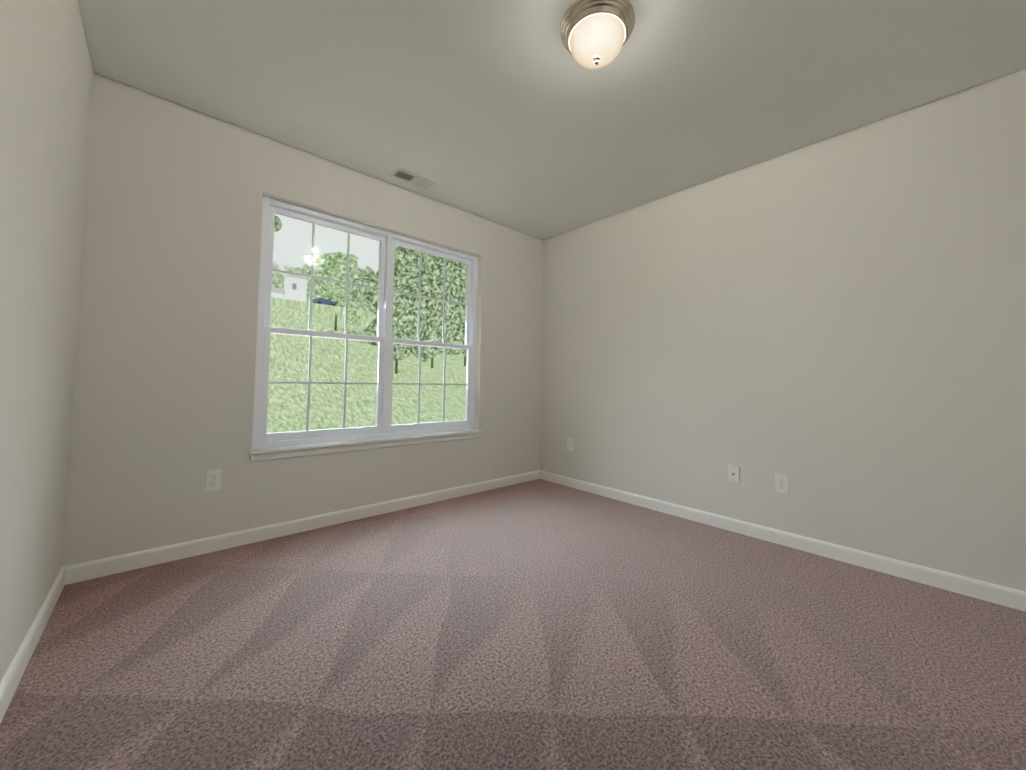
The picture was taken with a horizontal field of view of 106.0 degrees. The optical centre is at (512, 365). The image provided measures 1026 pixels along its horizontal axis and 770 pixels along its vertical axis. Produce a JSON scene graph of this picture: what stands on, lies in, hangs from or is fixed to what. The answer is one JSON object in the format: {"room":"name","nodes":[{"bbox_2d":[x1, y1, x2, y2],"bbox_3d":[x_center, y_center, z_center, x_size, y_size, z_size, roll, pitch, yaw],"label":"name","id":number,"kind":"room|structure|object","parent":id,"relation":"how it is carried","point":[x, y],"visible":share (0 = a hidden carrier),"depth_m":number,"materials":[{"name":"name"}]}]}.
{"room":"empty bedroom","nodes":[
{"label":"empty bedroom","id":0,"kind":"room"},
{"bbox_2d":[0,0,93,683],"bbox_3d":[-0.876,-0.198,0.416,0.140,2.540,3.970,3,-3,-42],"label":"wall","id":1,"kind":"structure","parent":0,"point":[46,78],"depth_m":1.25,"materials":[{"name":"beige paint"}]},
{"bbox_2d":[0,568,65,722],"bbox_3d":[-0.838,0.933,0.421,0.014,0.082,3.662,3,-3,-42],"label":"baseboard","id":2,"kind":"structure","parent":1,"relation":"attached to","point":[9,684],"depth_m":1.30,"materials":[{"name":"white wood"}]},
{"bbox_2d":[62,73,542,566],"bbox_3d":[-0.935,-0.094,2.944,3.170,2.540,0.140,3,-3,-42],"label":"wall","id":3,"kind":"structure","parent":0,"point":[163,394],"depth_m":2.16,"materials":[{"name":"beige paint"}]},
{"bbox_2d":[205,469,221,491],"bbox_3d":[-1.670,0.638,2.158,0.070,0.115,0.009,3,-3,-42],"label":"outlet","id":4,"kind":"object","parent":3,"relation":"attached to","point":[213,480],"visible":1,"depth_m":2.16,"materials":[{"name":"white plastic"}]},
{"bbox_2d":[62,470,539,584],"bbox_3d":[-0.902,1.032,2.840,3.170,0.082,0.014,3,-3,-42],"label":"baseboard","id":5,"kind":"structure","parent":3,"relation":"attached to","point":[84,571],"depth_m":2.29,"materials":[{"name":"white wood"}]},
{"bbox_2d":[252,196,477,448],"bbox_3d":[-0.971,-0.244,2.945,1.674,1.558,0.080,3,-3,-42],"label":"window unit","id":6,"kind":"structure","parent":3,"relation":"in","point":[384,339],"depth_m":2.83,"materials":[{"name":"white plastic"}]},
{"bbox_2d":[251,433,479,460],"bbox_3d":[-0.918,0.574,2.837,1.682,0.044,0.014,3,-3,-42],"label":"trim","id":7,"kind":"structure","parent":3,"relation":"attached to","point":[284,454],"depth_m":2.67,"materials":[{"name":"white wood"}]},
{"bbox_2d":[0,479,1025,769],"bbox_3d":[0.330,1.088,1.475,3.170,0.100,3.690,3,-3,-42],"label":"floor","id":8,"kind":"structure","parent":0,"point":[538,625],"depth_m":1.37,"materials":[{"name":"carpet"}]},
{"bbox_2d":[77,0,1025,239],"bbox_3d":[0.373,-1.450,1.579,3.450,0.100,3.970,3,-3,-42],"label":"ceiling","id":9,"kind":"structure","parent":0,"point":[513,114],"depth_m":1.88,"materials":[{"name":"paint"}]},
{"bbox_2d":[389,167,434,189],"bbox_3d":[-0.735,-1.361,2.827,0.302,0.012,0.142,3,-3,-42],"label":"ceiling vent","id":10,"kind":"object","parent":9,"relation":"in","point":[410,178],"visible":1,"depth_m":2.82,"materials":[{"name":"white metal"}]},
{"bbox_2d":[560,0,634,68],"bbox_3d":[0.335,-1.302,1.549,0.294,0.199,0.294,3,-3,-42],"label":"ceiling light fixture","id":11,"kind":"object","parent":9,"relation":"attached to","point":[595,34],"visible":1,"depth_m":1.48,"materials":[{"name":"white glass"}]},
{"bbox_2d":[540,68,1025,591],"bbox_3d":[1.577,-0.065,2.634,0.140,2.540,3.970,3,-3,-42],"label":"wall","id":12,"kind":"structure","parent":0,"point":[834,328],"depth_m":2.25,"materials":[{"name":"beige paint"}]},
{"bbox_2d":[567,438,572,450],"bbox_3d":[0.536,0.740,3.625,0.009,0.115,0.070,3,-3,-42],"label":"outlet","id":13,"kind":"object","parent":12,"relation":"attached to","point":[569,444],"visible":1,"depth_m":3.63,"materials":[{"name":"white plastic"}]},
{"bbox_2d":[728,465,738,483],"bbox_3d":[1.472,0.725,2.586,0.017,0.115,0.070,3,-3,-42],"label":"outlet","id":14,"kind":"object","parent":12,"relation":"attached to","point":[733,473],"visible":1,"depth_m":2.59,"materials":[{"name":"white plastic"}]},
{"bbox_2d":[775,473,788,493],"bbox_3d":[1.658,0.728,2.386,0.009,0.115,0.070,3,-3,-42],"label":"outlet","id":15,"kind":"object","parent":12,"relation":"attached to","point":[781,483],"visible":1,"depth_m":2.38,"materials":[{"name":"white plastic"}]},
{"bbox_2d":[539,470,1025,611],"bbox_3d":[1.501,1.060,2.536,0.014,0.082,3.662,3,-3,-42],"label":"baseboard","id":16,"kind":"structure","parent":12,"relation":"attached to","point":[992,593],"depth_m":2.20,"materials":[{"name":"white wood"}]},
{"label":"outside","id":17,"kind":"structure","parent":0,"visible":0},
{"bbox_2d":[271,297,376,330],"bbox_3d":[-6.356,-1.520,10.911,4.700,0.500,1.130,3,-3,-42],"label":"ground","id":18,"kind":"structure","parent":17,"point":[334,312],"depth_m":11.24,"materials":[{"name":"green plant"}]},
{"bbox_2d":[271,269,307,301],"bbox_3d":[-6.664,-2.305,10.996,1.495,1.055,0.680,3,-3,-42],"label":"house","id":19,"kind":"structure","parent":18,"relation":"on","point":[286,291],"depth_m":11.20,"materials":[{"name":"white"}]},
{"bbox_2d":[313,298,337,305],"bbox_3d":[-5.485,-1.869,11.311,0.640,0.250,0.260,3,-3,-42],"label":"car","id":20,"kind":"object","parent":18,"relation":"on","point":[324,301],"depth_m":11.21,"materials":[{"name":"paint"}]},
{"bbox_2d":[272,214,461,352],"bbox_3d":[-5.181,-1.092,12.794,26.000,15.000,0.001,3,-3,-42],"label":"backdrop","id":21,"kind":"structure","parent":17,"point":[282,262],"depth_m":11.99,"materials":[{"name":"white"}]},
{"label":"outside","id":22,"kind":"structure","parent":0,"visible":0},
{"bbox_2d":[266,304,466,432],"bbox_3d":[-1.578,0.078,8.740,22.000,3.745,8.400,3,-3,-42],"label":"grass slope","id":23,"kind":"structure","parent":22,"point":[277,343],"depth_m":7.94,"materials":[{"name":"green plant"}]},
{"bbox_2d":[274,216,281,231],"bbox_3d":[-6.438,-2.996,9.397,1.342,2.829,0.970,3,-3,-42],"label":"tree","id":24,"kind":"object","parent":23,"relation":"on","point":[276,228],"depth_m":9.60,"materials":[{"name":"green plant"}]},
{"bbox_2d":[313,251,360,330],"bbox_3d":[-4.766,-2.019,10.443,1.274,2.152,0.774,3,-3,-42],"label":"tree","id":25,"kind":"object","parent":23,"relation":"on","point":[353,317],"depth_m":10.25,"materials":[{"name":"green plant"}]},
{"bbox_2d":[349,245,441,373],"bbox_3d":[-2.711,-1.446,9.246,2.318,3.265,1.406,3,-3,-42],"label":"tree","id":26,"kind":"object","parent":23,"relation":"on","point":[401,256],"depth_m":9.01,"materials":[{"name":"green plant"}]},
{"bbox_2d":[417,255,465,367],"bbox_3d":[-2.038,-1.683,10.418,2.540,3.497,1.655,3,-3,-42],"label":"tree","id":27,"kind":"object","parent":23,"relation":"on","point":[459,290],"depth_m":10.13,"materials":[{"name":"green plant"}]},
{"bbox_2d":[442,273,466,365],"bbox_3d":[-1.342,-1.809,11.529,2.782,3.636,2.328,3,-3,-42],"label":"tree","id":28,"kind":"object","parent":23,"relation":"on","point":[458,351],"depth_m":11.25,"materials":[{"name":"green plant"}]}
]}

